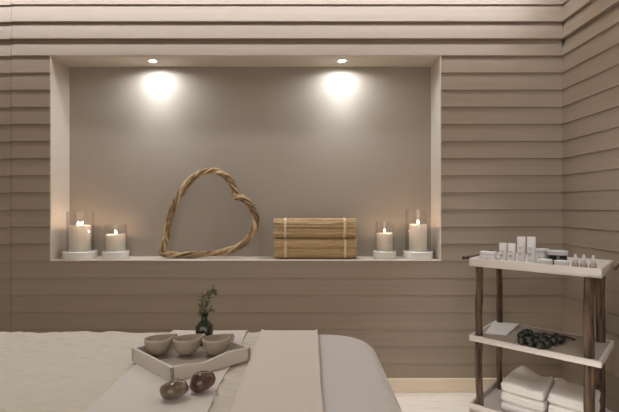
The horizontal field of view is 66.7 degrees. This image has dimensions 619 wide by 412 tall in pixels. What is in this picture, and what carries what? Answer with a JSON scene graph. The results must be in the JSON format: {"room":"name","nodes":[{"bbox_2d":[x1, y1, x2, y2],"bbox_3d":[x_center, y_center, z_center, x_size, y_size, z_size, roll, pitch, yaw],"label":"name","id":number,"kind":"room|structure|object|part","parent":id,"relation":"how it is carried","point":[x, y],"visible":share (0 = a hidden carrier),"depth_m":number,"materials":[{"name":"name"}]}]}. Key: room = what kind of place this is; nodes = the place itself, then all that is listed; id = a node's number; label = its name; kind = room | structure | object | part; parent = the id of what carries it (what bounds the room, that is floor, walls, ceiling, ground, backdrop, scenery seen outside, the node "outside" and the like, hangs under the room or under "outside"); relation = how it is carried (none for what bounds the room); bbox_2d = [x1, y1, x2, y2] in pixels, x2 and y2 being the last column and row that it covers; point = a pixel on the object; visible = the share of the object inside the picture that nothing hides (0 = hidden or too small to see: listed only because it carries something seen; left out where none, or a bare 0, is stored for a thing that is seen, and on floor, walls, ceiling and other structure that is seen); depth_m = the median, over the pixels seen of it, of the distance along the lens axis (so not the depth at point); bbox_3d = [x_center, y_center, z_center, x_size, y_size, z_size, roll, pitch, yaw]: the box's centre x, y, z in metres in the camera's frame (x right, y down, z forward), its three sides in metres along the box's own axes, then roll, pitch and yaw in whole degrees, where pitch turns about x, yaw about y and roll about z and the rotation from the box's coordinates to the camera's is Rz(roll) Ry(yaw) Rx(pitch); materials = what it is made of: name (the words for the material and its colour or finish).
{"room":"spa","nodes":[
{"label":"spa","id":0,"kind":"room"},
{"bbox_2d":[0,0,564,377],"bbox_3d":[-0.318,-0.285,2.781,4.064,2.649,0.301,0,0,0],"label":"wall","id":1,"kind":"structure","parent":0,"point":[447,113],"depth_m":2.64,"materials":[{"name":"paint"}]},
{"bbox_2d":[62,249,97,259],"bbox_3d":[-1.332,0.168,2.732,0.188,0.272,0.188,0,0,0],"label":"candle holder","id":2,"kind":"object","parent":1,"relation":"on","point":[66,255],"visible":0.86,"depth_m":2.66,"materials":[{"name":"white ceramic"}]},
{"bbox_2d":[69,225,90,251],"bbox_3d":[-1.332,0.177,2.732,0.115,0.178,0.115,0,0,0],"label":"pillar candle","id":3,"kind":"object","parent":2,"relation":"in","point":[79,235],"visible":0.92,"depth_m":2.69,"materials":[{"name":"beige wax"}]},
{"bbox_2d":[102,250,128,259],"bbox_3d":[-1.126,0.206,2.732,0.148,0.196,0.148,0,0,0],"label":"candle holder","id":4,"kind":"object","parent":1,"relation":"on","point":[123,254],"visible":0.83,"depth_m":2.67,"materials":[{"name":"white ceramic"}]},
{"bbox_2d":[106,234,125,251],"bbox_3d":[-1.126,0.203,2.732,0.108,0.126,0.108,0,0,0],"label":"pillar candle","id":5,"kind":"object","parent":4,"relation":"in","point":[114,242],"visible":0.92,"depth_m":2.69,"materials":[{"name":"beige wax"}]},
{"bbox_2d":[147,59,158,62],"bbox_3d":[-0.907,-0.841,2.725,0.068,0.006,0.068,0,0,0],"label":"recessed light","id":6,"kind":"object","parent":1,"relation":"in","point":[151,60],"visible":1,"depth_m":2.73,"materials":[{"name":"silver metal"}]},
{"bbox_2d":[158,168,259,257],"bbox_3d":[-0.585,0.038,2.755,0.585,0.531,0.105,0,0,-1],"label":"heart","id":7,"kind":"object","parent":1,"relation":"on","point":[187,183],"visible":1,"depth_m":2.73,"materials":[{"name":"wicker"}]},
{"bbox_3d":[-0.358,-0.267,2.737,2.194,1.148,0.204,0,0,0],"label":"panel","id":8,"kind":"part","parent":1,"relation":"part of","materials":[{"name":"beige paint"}]},
{"bbox_3d":[-0.358,-0.268,2.849,2.235,1.190,0.020,0,0,0],"label":"panel","id":9,"kind":"part","parent":1,"relation":"part of","materials":[{"name":"beige paint"}]},
{"bbox_2d":[273,238,356,257],"bbox_3d":[0.033,0.244,2.735,0.480,0.118,0.127,0,0,0],"label":"straw bundle","id":10,"kind":"object","parent":1,"relation":"on","point":[284,247],"visible":0.98,"depth_m":2.68,"materials":[{"name":"beige"}]},
{"bbox_2d":[273,218,356,237],"bbox_3d":[0.031,0.128,2.738,0.480,0.118,0.128,0,0,0],"label":"straw bundle","id":11,"kind":"object","parent":10,"relation":"on","point":[285,227],"visible":1,"depth_m":2.68,"materials":[{"name":"beige"}]},
{"bbox_2d":[336,59,347,62],"bbox_3d":[0.188,-0.841,2.725,0.068,0.006,0.068,0,0,0],"label":"recessed light","id":12,"kind":"object","parent":1,"relation":"in","point":[341,60],"visible":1,"depth_m":2.72,"materials":[{"name":"silver metal"}]},
{"bbox_2d":[373,250,395,258],"bbox_3d":[0.436,0.197,2.732,0.134,0.214,0.134,0,0,0],"label":"candle holder","id":13,"kind":"object","parent":1,"relation":"on","point":[376,254],"visible":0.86,"depth_m":2.68,"materials":[{"name":"white ceramic"}]},
{"bbox_2d":[376,232,392,251],"bbox_3d":[0.436,0.198,2.732,0.096,0.135,0.096,0,0,0],"label":"pillar candle","id":14,"kind":"object","parent":13,"relation":"in","point":[384,241],"visible":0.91,"depth_m":2.69,"materials":[{"name":"beige wax"}]},
{"bbox_2d":[403,209,432,259],"bbox_3d":[0.631,0.162,2.732,0.172,0.284,0.172,0,0,0],"label":"candle holder","id":15,"kind":"object","parent":1,"relation":"on","point":[427,255],"visible":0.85,"depth_m":2.66,"materials":[{"name":"white ceramic"}]},
{"bbox_2d":[409,224,426,251],"bbox_3d":[0.631,0.174,2.732,0.101,0.184,0.101,0,0,0],"label":"pillar candle","id":16,"kind":"object","parent":15,"relation":"in","point":[417,232],"visible":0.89,"depth_m":2.69,"materials":[{"name":"beige wax"}]},
{"bbox_2d":[387,378,559,391],"bbox_3d":[-0.468,1.001,2.635,3.764,0.076,0.034,0,0,0],"label":"baseboard","id":17,"kind":"structure","parent":1,"relation":"attached to","point":[397,384],"depth_m":2.62,"materials":[{"name":"beige paint"}]},
{"bbox_2d":[394,392,475,411],"bbox_3d":[-0.418,1.089,0.482,4.264,0.100,4.900,0,0,0],"label":"floor","id":18,"kind":"structure","parent":0,"point":[408,401],"depth_m":2.50,"materials":[{"name":"beige wood"}]},
{"bbox_2d":[462,250,618,411],"bbox_3d":[1.060,0.637,2.171,0.606,0.807,0.398,0,0,43],"label":"shelving unit","id":19,"kind":"object","parent":18,"relation":"on","point":[592,352],"visible":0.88,"depth_m":2.10,"materials":[{"name":"beige paint"}]},
{"bbox_3d":[0.851,0.245,2.365,0.017,0.024,0.399,0,0,39],"label":"branch handle","id":20,"kind":"part","parent":19,"relation":"part of","materials":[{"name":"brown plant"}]},
{"bbox_3d":[0.801,0.662,2.218,0.041,0.756,0.037,0,0,0],"label":"branch leg","id":21,"kind":"part","parent":19,"relation":"part of","materials":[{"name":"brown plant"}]},
{"bbox_2d":[480,251,496,259],"bbox_3d":[0.884,0.247,2.321,0.074,0.046,0.060,0,0,31],"label":"jar","id":22,"kind":"object","parent":19,"relation":"on","point":[491,255],"visible":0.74,"depth_m":2.29,"materials":[{"name":"grey plastic"}]},
{"bbox_3d":[0.884,0.233,2.321,0.074,0.016,0.059,0,0,31],"label":"lid","id":23,"kind":"part","parent":22,"relation":"part of","materials":[{"name":"grey plastic"}]},
{"bbox_3d":[0.988,0.662,2.445,0.034,0.755,0.035,0,0,0],"label":"branch leg","id":24,"kind":"part","parent":19,"relation":"part of","materials":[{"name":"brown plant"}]},
{"bbox_2d":[485,321,518,335],"bbox_3d":[0.957,0.606,2.324,0.122,0.006,0.279,0,0,30],"label":"folded napkin","id":25,"kind":"object","parent":19,"relation":"on","point":[504,328],"visible":1,"depth_m":2.31,"materials":[{"name":"white"}]},
{"bbox_2d":[499,243,506,260],"bbox_3d":[0.912,0.222,2.213,0.038,0.097,0.036,0,0,45],"label":"box","id":26,"kind":"object","parent":19,"relation":"on","point":[502,246],"visible":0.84,"depth_m":2.20,"materials":[{"name":"white cardboard"}]},
{"bbox_2d":[508,243,515,261],"bbox_3d":[0.941,0.222,2.185,0.038,0.097,0.036,0,0,45],"label":"box","id":27,"kind":"object","parent":19,"relation":"on","point":[511,246],"visible":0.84,"depth_m":2.17,"materials":[{"name":"white cardboard"}]},
{"bbox_2d":[517,236,525,261],"bbox_3d":[0.971,0.205,2.155,0.039,0.130,0.037,0,0,45],"label":"box","id":28,"kind":"object","parent":19,"relation":"on","point":[521,241],"visible":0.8,"depth_m":2.14,"materials":[{"name":"white cardboard"}]},
{"bbox_2d":[501,401,548,411],"bbox_3d":[1.024,0.925,2.199,0.202,0.047,0.244,0,0,41],"label":"folded towel","id":29,"kind":"object","parent":19,"relation":"on","point":[505,406],"visible":0.16,"depth_m":2.13,"materials":[{"name":"white fabric"}]},
{"bbox_2d":[501,390,549,411],"bbox_3d":[1.025,0.878,2.199,0.202,0.048,0.245,0,0,41],"label":"folded towel","id":30,"kind":"object","parent":29,"relation":"on","point":[533,404],"visible":0.35,"depth_m":2.10,"materials":[{"name":"white fabric"}]},
{"bbox_2d":[501,366,554,400],"bbox_3d":[1.023,0.817,2.199,0.199,0.075,0.244,0,0,41],"label":"folded towel","id":31,"kind":"object","parent":30,"relation":"on","point":[522,381],"visible":0.96,"depth_m":2.15,"materials":[{"name":"white fabric"}]},
{"bbox_2d":[527,236,535,262],"bbox_3d":[1.002,0.204,2.123,0.039,0.132,0.037,0,0,45],"label":"box","id":32,"kind":"object","parent":19,"relation":"on","point":[531,241],"visible":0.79,"depth_m":2.11,"materials":[{"name":"white cardboard"}]},
{"bbox_2d":[469,252,613,277],"bbox_3d":[1.064,0.264,2.167,0.374,0.037,0.581,0,0,-45],"label":"tray","id":33,"kind":"object","parent":19,"relation":"on","point":[601,267],"depth_m":2.04,"materials":[{"name":"beige paint"}]},
{"bbox_3d":[1.064,0.621,2.167,0.374,0.025,0.581,0,0,-45],"label":"shelf","id":34,"kind":"part","parent":19,"relation":"part of","materials":[{"name":"beige paint"}]},
{"bbox_2d":[469,380,613,411],"bbox_3d":[1.064,0.948,2.167,0.374,0.042,0.581,0,0,-45],"label":"tray","id":35,"kind":"object","parent":19,"relation":"on","point":[491,402],"depth_m":2.26,"materials":[{"name":"beige paint"}]},
{"bbox_2d":[536,248,549,262],"bbox_3d":[1.090,0.235,2.204,0.064,0.070,0.064,0,0,-45],"label":"jar","id":36,"kind":"object","parent":19,"relation":"on","point":[540,252],"visible":0.52,"depth_m":2.18,"materials":[{"name":"grey plastic"}]},
{"bbox_3d":[1.090,0.207,2.204,0.064,0.014,0.064,0,0,45],"label":"lid","id":37,"kind":"part","parent":36,"relation":"part of","materials":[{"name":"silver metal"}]},
{"bbox_2d":[537,258,552,263],"bbox_3d":[1.020,0.251,2.037,0.060,0.040,0.060,0,0,-45],"label":"jar","id":38,"kind":"object","parent":19,"relation":"on","point":[541,260],"visible":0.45,"depth_m":2.02,"materials":[{"name":"grey plastic"}]},
{"bbox_2d":[517,329,574,348],"bbox_3d":[1.039,0.583,2.116,0.276,0.050,0.182,0,0,-37],"label":"bunch","id":39,"kind":"object","parent":19,"relation":"on","point":[526,336],"visible":1,"depth_m":2.06,"materials":[{"name":"black stone"}]},
{"bbox_2d":[547,250,567,264],"bbox_3d":[1.125,0.236,2.132,0.086,0.068,0.086,0,0,45],"label":"jar","id":40,"kind":"object","parent":19,"relation":"on","point":[552,254],"visible":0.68,"depth_m":2.10,"materials":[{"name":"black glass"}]},
{"bbox_3d":[1.125,0.211,2.132,0.086,0.018,0.086,0,0,45],"label":"lid","id":41,"kind":"part","parent":40,"relation":"part of","materials":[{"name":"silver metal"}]},
{"bbox_2d":[554,260,569,265],"bbox_3d":[1.068,0.251,1.988,0.058,0.040,0.058,0,0,45],"label":"jar","id":42,"kind":"object","parent":19,"relation":"on","point":[556,262],"visible":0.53,"depth_m":1.97,"materials":[{"name":"grey plastic"}]},
{"bbox_2d":[573,254,577,262],"bbox_3d":[1.129,0.237,1.996,0.029,0.067,0.029,0,0,45],"label":"dropper bottle","id":43,"kind":"object","parent":19,"relation":"on","point":[575,259],"visible":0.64,"depth_m":1.99,"materials":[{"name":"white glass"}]},
{"bbox_2d":[581,255,585,262],"bbox_3d":[1.152,0.237,1.974,0.029,0.067,0.029,0,0,45],"label":"dropper bottle","id":44,"kind":"object","parent":19,"relation":"on","point":[583,260],"visible":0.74,"depth_m":1.97,"materials":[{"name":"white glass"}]},
{"bbox_3d":[1.127,0.662,1.892,0.046,0.755,0.047,0,0,0],"label":"branch leg","id":45,"kind":"part","parent":19,"relation":"part of","materials":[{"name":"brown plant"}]},
{"bbox_2d":[589,255,595,267],"bbox_3d":[1.177,0.237,1.949,0.029,0.067,0.029,0,0,45],"label":"dropper bottle","id":46,"kind":"object","parent":19,"relation":"on","point":[593,261],"visible":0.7,"depth_m":1.94,"materials":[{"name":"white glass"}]},
{"bbox_3d":[1.308,0.662,2.113,0.043,0.754,0.042,0,0,0],"label":"branch leg","id":47,"kind":"part","parent":19,"relation":"part of","materials":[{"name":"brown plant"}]},
{"bbox_3d":[1.162,0.924,2.061,0.255,0.048,0.284,0,0,0],"label":"folded towel","id":48,"kind":"object","parent":19,"relation":"on","visible":0},
{"bbox_2d":[548,402,599,411],"bbox_3d":[1.161,0.877,2.061,0.186,0.048,0.225,0,0,42],"label":"folded towel","id":49,"kind":"object","parent":48,"relation":"on","point":[552,407],"visible":0.32,"depth_m":2.01,"materials":[{"name":"white fabric"}]},
{"bbox_2d":[547,378,599,411],"bbox_3d":[1.162,0.825,2.061,0.184,0.058,0.225,0,0,41],"label":"folded towel","id":50,"kind":"object","parent":49,"relation":"on","point":[564,393],"visible":0.89,"depth_m":2.02,"materials":[{"name":"white fabric"}]},
{"bbox_3d":[-0.786,0.734,1.205,1.976,0.610,0.748,0,0,0],"label":"bed","id":51,"kind":"object","parent":18,"relation":"on","visible":0},
{"bbox_2d":[318,335,401,411],"bbox_3d":[-0.786,0.650,1.207,1.994,0.457,0.764,0,0,0],"label":"massage table","id":52,"kind":"object","parent":51,"relation":"on","point":[353,378],"visible":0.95,"depth_m":1.15,"materials":[{"name":"grey fabric"}]},
{"bbox_2d":[0,331,259,411],"bbox_3d":[-0.955,0.551,1.205,1.613,0.282,0.785,0,0,0],"label":"quilted blanket","id":53,"kind":"object","parent":52,"relation":"on","point":[50,371],"visible":0.62,"depth_m":1.19,"materials":[{"name":"beige fabric"}]},
{"bbox_2d":[84,330,247,411],"bbox_3d":[-0.325,0.549,1.205,0.248,0.286,0.791,0,0,0],"label":"cloth","id":54,"kind":"object","parent":53,"relation":"on","point":[136,390],"visible":0.33,"depth_m":1.01,"materials":[{"name":"beige fabric"}]},
{"bbox_2d":[159,378,188,399],"bbox_3d":[-0.286,0.387,0.994,0.060,0.039,0.049,0,0,0],"label":"stone","id":55,"kind":"object","parent":54,"relation":"on","point":[174,388],"visible":1,"depth_m":0.98,"materials":[{"name":"brown stone"}]},
{"bbox_2d":[132,334,249,380],"bbox_3d":[-0.311,0.389,1.238,0.227,0.036,0.213,0,0,-44],"label":"serving tray","id":56,"kind":"object","parent":54,"relation":"on","point":[170,365],"visible":0.61,"depth_m":1.19,"materials":[{"name":"beige"}]},
{"bbox_2d":[144,333,177,355],"bbox_3d":[-0.403,0.373,1.261,0.069,0.052,0.079,0,0,24],"label":"bowl","id":57,"kind":"object","parent":56,"relation":"on","point":[156,345],"visible":0.99,"depth_m":1.24,"materials":[{"name":"beige ceramic"}]},
{"bbox_2d":[173,333,205,355],"bbox_3d":[-0.327,0.373,1.261,0.069,0.052,0.079,0,0,24],"label":"bowl","id":58,"kind":"object","parent":56,"relation":"on","point":[185,345],"visible":0.96,"depth_m":1.24,"materials":[{"name":"beige ceramic"}]},
{"bbox_2d":[195,313,212,345],"bbox_3d":[-0.303,0.354,1.357,0.047,0.089,0.047,0,0,0],"label":"glass bottle","id":59,"kind":"object","parent":56,"relation":"on","point":[205,326],"visible":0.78,"depth_m":1.34,"materials":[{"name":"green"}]},
{"bbox_2d":[196,285,217,317],"bbox_3d":[-0.295,0.301,1.356,0.071,0.152,0.037,0,0,0],"label":"leafy sprig","id":60,"kind":"object","parent":59,"relation":"in","point":[212,290],"visible":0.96,"depth_m":1.36,"materials":[{"name":"green plant"}]},
{"bbox_2d":[202,333,233,355],"bbox_3d":[-0.249,0.373,1.261,0.069,0.052,0.079,0,0,24],"label":"bowl","id":61,"kind":"object","parent":56,"relation":"on","point":[217,344],"visible":0.97,"depth_m":1.24,"materials":[{"name":"beige ceramic"}]},
{"bbox_2d":[189,371,215,392],"bbox_3d":[-0.234,0.384,1.030,0.056,0.044,0.049,0,0,0],"label":"stone","id":62,"kind":"object","parent":54,"relation":"on","point":[201,381],"visible":1,"depth_m":1.01,"materials":[{"name":"brown stone"}]},
{"bbox_2d":[229,329,322,411],"bbox_3d":[-0.066,0.548,1.205,0.188,0.288,0.796,0,0,0],"label":"towel","id":63,"kind":"object","parent":52,"relation":"on","point":[282,372],"visible":1,"depth_m":1.12,"materials":[{"name":"beige fabric"}]},
{"bbox_2d":[562,0,618,411],"bbox_3d":[1.564,-0.285,0.457,0.300,2.649,4.450,0,0,0],"label":"wall","id":64,"kind":"structure","parent":0,"point":[590,67],"depth_m":2.38,"materials":[{"name":"paint"}]}
]}

